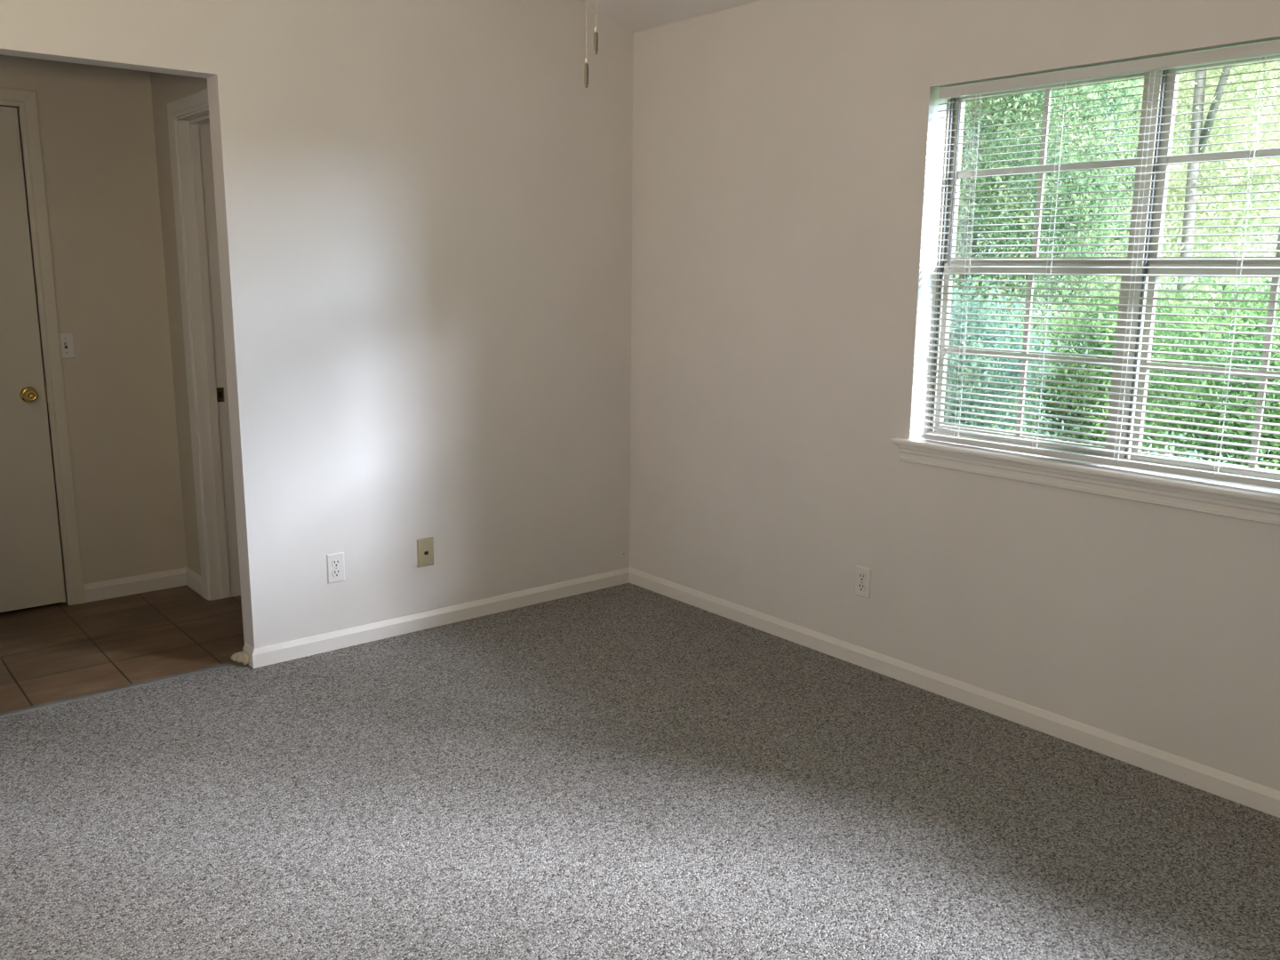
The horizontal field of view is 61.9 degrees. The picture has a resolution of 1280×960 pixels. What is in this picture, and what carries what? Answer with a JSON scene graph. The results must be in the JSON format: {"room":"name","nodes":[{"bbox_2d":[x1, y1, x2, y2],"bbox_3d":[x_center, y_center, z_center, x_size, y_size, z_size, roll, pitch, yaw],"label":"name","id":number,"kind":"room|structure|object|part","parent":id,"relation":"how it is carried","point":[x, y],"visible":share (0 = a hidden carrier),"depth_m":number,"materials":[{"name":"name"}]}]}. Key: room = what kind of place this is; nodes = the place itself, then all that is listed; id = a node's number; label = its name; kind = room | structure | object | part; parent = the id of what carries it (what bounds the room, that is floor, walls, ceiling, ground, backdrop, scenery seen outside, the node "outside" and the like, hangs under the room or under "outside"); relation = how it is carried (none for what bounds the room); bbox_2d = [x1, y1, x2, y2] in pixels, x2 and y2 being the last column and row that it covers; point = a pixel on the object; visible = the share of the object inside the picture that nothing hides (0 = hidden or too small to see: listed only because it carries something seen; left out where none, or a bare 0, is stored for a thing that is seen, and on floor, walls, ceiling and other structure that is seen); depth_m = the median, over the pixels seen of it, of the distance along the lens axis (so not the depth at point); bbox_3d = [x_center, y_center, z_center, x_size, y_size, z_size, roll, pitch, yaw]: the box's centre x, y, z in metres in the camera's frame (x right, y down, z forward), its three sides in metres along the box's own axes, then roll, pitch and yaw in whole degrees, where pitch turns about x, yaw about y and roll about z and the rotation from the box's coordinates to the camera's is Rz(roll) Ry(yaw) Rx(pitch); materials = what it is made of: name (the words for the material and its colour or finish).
{"room":"empty living room","nodes":[
{"label":"empty living room","id":0,"kind":"room"},
{"bbox_2d":[0,54,187,602],"bbox_3d":[-2.319,-0.693,4.575,3.200,2.440,0.120,-9,14,-39],"label":"wall","id":1,"kind":"structure","parent":0,"point":[97,131],"depth_m":4.55,"materials":[{"name":"paint"}]},
{"bbox_2d":[0,87,85,612],"bbox_3d":[-2.799,-0.457,4.176,0.947,2.123,0.180,-9,14,-39],"label":"door","id":2,"kind":"structure","parent":1,"relation":"in","point":[32,574],"depth_m":4.40,"materials":[{"name":"paint"}]},
{"bbox_3d":[-2.504,-0.348,4.377,0.065,0.065,0.064,-9,14,-39],"label":"knob","id":3,"kind":"part","parent":2,"relation":"part of","materials":[{"name":"gold metal"}]},
{"bbox_3d":[-2.472,-0.358,4.439,0.005,0.063,0.010,-9,14,-39],"label":"latch plate","id":4,"kind":"part","parent":2,"relation":"part of","materials":[{"name":"gold metal"}]},
{"bbox_2d":[59,332,76,358],"bbox_3d":[-2.394,-0.561,4.448,0.070,0.108,0.016,-9,14,-39],"label":"light switch","id":5,"kind":"object","parent":1,"relation":"attached to","point":[67,339],"visible":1,"depth_m":4.45,"materials":[{"name":"white plastic"}]},
{"bbox_2d":[83,567,202,602],"bbox_3d":[-2.182,0.486,4.698,0.441,0.081,0.235,-9,14,-39],"label":"baseboard","id":6,"kind":"structure","parent":1,"relation":"attached to","point":[132,585],"depth_m":4.78,"materials":[{"name":"white paint"}]},
{"bbox_2d":[150,72,207,575],"bbox_3d":[-1.665,-0.637,4.321,0.145,2.440,1.115,-9,14,-39],"label":"wall","id":7,"kind":"structure","parent":0,"point":[165,88],"depth_m":4.59,"materials":[{"name":"paint"}]},
{"bbox_2d":[166,88,240,600],"bbox_3d":[-1.594,-0.447,4.258,0.162,2.093,0.869,-9,14,-39],"label":"door frame","id":8,"kind":"structure","parent":7,"relation":"in","point":[188,118],"depth_m":4.50,"materials":[{"name":"white paint"}]},
{"bbox_3d":[-1.651,-0.438,4.212,0.016,2.093,0.869,-9,14,-39],"label":"casing","id":9,"kind":"part","parent":8,"relation":"part of","materials":[{"name":"white paint"}]},
{"bbox_3d":[-1.801,-0.366,4.578,0.030,0.062,0.002,-9,14,-39],"label":"strike plate","id":10,"kind":"part","parent":8,"relation":"part of","materials":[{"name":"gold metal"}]},
{"bbox_2d":[0,0,633,648],"bbox_3d":[-1.475,-0.769,3.645,3.950,2.967,0.105,-9,14,-39],"label":"wall","id":11,"kind":"structure","parent":0,"point":[423,208],"depth_m":4.09,"materials":[{"name":"beige paint"}]},
{"bbox_2d":[326,552,344,583],"bbox_3d":[-1.159,0.335,4.066,0.070,0.114,0.008,-9,14,-39],"label":"power outlet","id":12,"kind":"object","parent":11,"relation":"attached to","point":[335,562],"visible":1,"depth_m":4.06,"materials":[{"name":"white plastic"}]},
{"bbox_2d":[331,559,340,567],"bbox_3d":[-1.157,0.317,4.061,0.034,0.028,0.004,-9,14,-39],"label":"receptacle","id":13,"kind":"object","parent":12,"relation":"attached to","point":[335,563],"depth_m":4.06,"materials":[{"name":"white plastic"}]},
{"bbox_2d":[331,568,341,576],"bbox_3d":[-1.158,0.355,4.068,0.036,0.030,0.004,-9,14,-39],"label":"receptacle","id":14,"kind":"object","parent":12,"relation":"attached to","point":[335,572],"depth_m":4.07,"materials":[{"name":"white plastic"}]},
{"bbox_2d":[416,536,433,567],"bbox_3d":[-0.865,0.292,4.306,0.072,0.116,0.009,-9,14,-39],"label":"cable plate","id":15,"kind":"object","parent":11,"relation":"attached to","point":[425,547],"visible":1,"depth_m":4.30,"materials":[{"name":"beige plastic"}]},
{"bbox_2d":[242,567,629,668],"bbox_3d":[-0.761,0.544,4.499,1.786,0.070,0.098,-9,14,-39],"label":"baseboard","id":16,"kind":"structure","parent":11,"relation":"attached to","point":[263,656],"depth_m":4.35,"materials":[{"name":"white paint"}]},
{"bbox_2d":[0,582,1279,959],"bbox_3d":[-0.371,1.040,2.509,3.800,0.120,7.020,-9,14,-39],"label":"floor","id":17,"kind":"structure","parent":0,"point":[628,771],"depth_m":2.91,"materials":[{"name":"grey carpet"}]},
{"bbox_2d":[0,661,242,718],"bbox_3d":[-1.848,0.730,3.675,0.963,0.006,0.036,-9,14,-39],"label":"trim","id":18,"kind":"structure","parent":17,"relation":"on","point":[233,663],"depth_m":3.69,"materials":[{"name":"grey plastic"}]},
{"bbox_2d":[230,651,248,664],"bbox_3d":[-1.481,0.657,3.953,0.091,0.040,0.047,10,15,40],"label":"lump","id":19,"kind":"object","parent":17,"relation":"on","point":[241,657],"visible":1,"depth_m":3.94,"materials":[{"name":"beige"}]},
{"bbox_2d":[577,0,761,32],"bbox_3d":[0.260,-1.619,1.357,4.150,0.818,5.505,-9,14,-39],"label":"ceiling","id":20,"kind":"structure","parent":0,"point":[635,16],"depth_m":4.30,"materials":[{"name":"paint"}]},
{"bbox_2d":[584,0,598,87],"bbox_3d":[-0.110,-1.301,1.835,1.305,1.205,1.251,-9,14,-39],"label":"pull chain","id":21,"kind":"object","parent":20,"relation":"hanging from","point":[596,34],"visible":1,"depth_m":1.89,"materials":[{"name":"white metal"}]},
{"bbox_3d":[-0.092,-1.005,1.841,0.002,0.533,0.002,-9,14,-39],"label":"pull chain","id":22,"kind":"part","parent":21,"relation":"part of","materials":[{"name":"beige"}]},
{"bbox_3d":[-0.095,-0.720,1.898,0.008,0.042,0.008,-9,14,-39],"label":"chain pull","id":23,"kind":"part","parent":21,"relation":"part of","materials":[{"name":"brown metal"}]},
{"bbox_3d":[-0.076,-1.034,1.849,0.002,0.478,0.002,-9,14,-39],"label":"pull chain","id":24,"kind":"part","parent":21,"relation":"part of","materials":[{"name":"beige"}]},
{"bbox_3d":[-0.079,-0.778,1.900,0.008,0.038,0.008,-9,14,-39],"label":"chain pull","id":25,"kind":"part","parent":21,"relation":"part of","materials":[{"name":"brown metal"}]},
{"bbox_2d":[629,0,1279,791],"bbox_3d":[1.725,-0.316,2.864,0.190,2.440,5.300,-9,14,-39],"label":"wall","id":26,"kind":"structure","parent":0,"point":[785,155],"depth_m":3.77,"materials":[{"name":"beige paint"}]},
{"bbox_2d":[854,565,871,599],"bbox_3d":[0.822,0.377,3.943,0.008,0.114,0.070,-9,14,-39],"label":"power outlet","id":27,"kind":"object","parent":26,"relation":"attached to","point":[862,575],"visible":1,"depth_m":3.94,"materials":[{"name":"white plastic"}]},
{"bbox_2d":[857,583,865,591],"bbox_3d":[0.820,0.397,3.946,0.004,0.030,0.036,-9,14,-39],"label":"receptacle","id":28,"kind":"object","parent":27,"relation":"attached to","point":[861,587],"depth_m":3.94,"materials":[{"name":"white plastic"}]},
{"bbox_2d":[858,572,865,581],"bbox_3d":[0.821,0.358,3.938,0.004,0.030,0.036,-9,14,-39],"label":"receptacle","id":29,"kind":"object","parent":27,"relation":"attached to","point":[861,575],"depth_m":3.94,"materials":[{"name":"white plastic"}]},
{"bbox_2d":[629,567,1279,817],"bbox_3d":[1.605,0.851,3.068,0.012,0.070,5.200,-9,14,-39],"label":"baseboard","id":30,"kind":"structure","parent":26,"relation":"attached to","point":[1265,799],"depth_m":3.55,"materials":[{"name":"white paint"}]},
{"bbox_2d":[890,54,1279,525],"bbox_3d":[1.446,-0.573,3.115,0.214,1.243,1.519,-9,14,-39],"label":"window","id":31,"kind":"structure","parent":26,"relation":"in","point":[1240,504],"depth_m":3.19,"materials":[{"name":"beige"}]},
{"bbox_3d":[1.251,-0.407,3.462,0.021,0.578,0.644,-9,14,-39],"label":"sash","id":32,"kind":"part","parent":31,"relation":"part of","materials":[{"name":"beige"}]},
{"bbox_3d":[1.269,-0.947,3.376,0.022,0.576,0.662,-9,14,-39],"label":"sash","id":33,"kind":"part","parent":31,"relation":"part of","materials":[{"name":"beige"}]},
{"bbox_2d":[921,40,1279,488],"bbox_3d":[1.423,-0.604,3.074,0.040,1.155,1.400,-9,14,-39],"label":"window blind","id":34,"kind":"object","parent":31,"relation":"attached to","point":[1270,48],"visible":1,"depth_m":3.12,"materials":[{"name":"white plastic"}]},
{"bbox_3d":[1.073,-0.684,3.498,0.028,1.110,0.004,-9,14,-39],"label":"ladder cord","id":35,"kind":"part","parent":34,"relation":"part of","materials":[{"name":"white fabric"}]},
{"bbox_3d":[1.071,-0.681,3.478,0.001,1.109,0.003,-9,14,-39],"label":"lift cord","id":36,"kind":"part","parent":34,"relation":"part of","materials":[{"name":"white fabric"}]},
{"bbox_3d":[1.257,-0.639,3.280,0.028,1.110,0.004,-9,14,-39],"label":"ladder cord","id":37,"kind":"part","parent":34,"relation":"part of","materials":[{"name":"white fabric"}]},
{"bbox_3d":[1.255,-0.636,3.261,0.001,1.109,0.003,-9,14,-39],"label":"lift cord","id":38,"kind":"part","parent":34,"relation":"part of","materials":[{"name":"white fabric"}]},
{"bbox_3d":[1.430,-0.052,3.178,0.028,0.030,1.374,-9,14,-39],"label":"rail","id":39,"kind":"part","parent":34,"relation":"part of","materials":[{"name":"white plastic"}]},
{"bbox_3d":[1.426,-0.598,3.081,0.028,1.110,0.004,-9,14,-39],"label":"ladder cord","id":40,"kind":"part","parent":34,"relation":"part of","materials":[{"name":"white fabric"}]},
{"bbox_3d":[1.424,-0.595,3.061,0.001,1.109,0.003,-9,14,-39],"label":"lift cord","id":41,"kind":"part","parent":34,"relation":"part of","materials":[{"name":"white fabric"}]},
{"bbox_3d":[1.608,-0.553,2.866,0.028,1.110,0.004,-9,14,-39],"label":"ladder cord","id":42,"kind":"part","parent":34,"relation":"part of","materials":[{"name":"white fabric"}]},
{"bbox_3d":[1.606,-0.550,2.846,0.001,1.109,0.003,-9,14,-39],"label":"lift cord","id":43,"kind":"part","parent":34,"relation":"part of","materials":[{"name":"white fabric"}]},
{"bbox_3d":[1.711,-0.295,2.920,0.021,0.578,0.682,-9,14,-39],"label":"sash","id":44,"kind":"part","parent":31,"relation":"part of","materials":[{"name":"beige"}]},
{"bbox_3d":[1.728,-0.835,2.834,0.022,0.576,0.699,-9,14,-39],"label":"sash","id":45,"kind":"part","parent":31,"relation":"part of","materials":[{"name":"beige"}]},
{"label":"outside","id":46,"kind":"structure","parent":0,"visible":0},
{"bbox_2d":[945,312,1279,467],"bbox_3d":[15.414,-1.458,17.732,39.810,0.150,60.000,-9,14,-39],"label":"floor","id":47,"kind":"structure","parent":46,"point":[1048,320],"depth_m":23.33,"materials":[{"name":"green plant"}]},
{"bbox_2d":[943,275,1087,439],"bbox_3d":[2.335,-0.899,9.407,1.968,2.222,3.213,-5,13,-27],"label":"bushy shrub","id":48,"kind":"object","parent":47,"relation":"on","point":[954,296],"visible":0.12,"depth_m":8.54,"materials":[{"name":"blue plant"}]},
{"bbox_2d":[951,76,1192,423],"bbox_3d":[3.501,-3.362,12.075,3.252,5.574,5.334,-9,14,-39],"label":"leafy tree","id":49,"kind":"object","parent":47,"relation":"on","point":[1096,87],"visible":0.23,"depth_m":10.91,"materials":[{"name":"green plant"}]},
{"bbox_2d":[943,412,1277,468],"bbox_3d":[2.477,0.152,7.109,1.610,1.296,4.104,-9,14,-39],"label":"bushy shrub","id":50,"kind":"object","parent":47,"relation":"on","point":[1007,413],"visible":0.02,"depth_m":6.30,"materials":[{"name":"green plant"}]},
{"bbox_2d":[998,275,1225,456],"bbox_3d":[4.055,-0.855,9.307,2.149,2.080,1.403,9,14,38],"label":"bushy shrub","id":51,"kind":"object","parent":47,"relation":"on","point":[1098,308],"visible":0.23,"depth_m":9.17,"materials":[{"name":"green plant"}]},
{"bbox_2d":[953,58,1279,393],"bbox_3d":[7.539,-4.985,16.983,4.237,7.451,11.174,-9,14,-39],"label":"leafy tree","id":52,"kind":"object","parent":47,"relation":"on","point":[1108,278],"visible":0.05,"depth_m":16.16,"materials":[{"name":"green plant"}]},
{"bbox_2d":[1063,59,1279,418],"bbox_3d":[7.142,-3.658,11.903,2.882,6.282,5.547,-7,14,-34],"label":"leafy tree","id":53,"kind":"object","parent":47,"relation":"on","point":[1232,70],"visible":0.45,"depth_m":12.10,"materials":[{"name":"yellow plant"}]},
{"bbox_2d":[1075,249,1279,470],"bbox_3d":[4.358,-0.430,6.981,1.943,2.342,2.956,-9,14,-39],"label":"bushy shrub","id":54,"kind":"object","parent":47,"relation":"on","point":[1261,305],"visible":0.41,"depth_m":7.16,"materials":[{"name":"green plant"}]}
]}

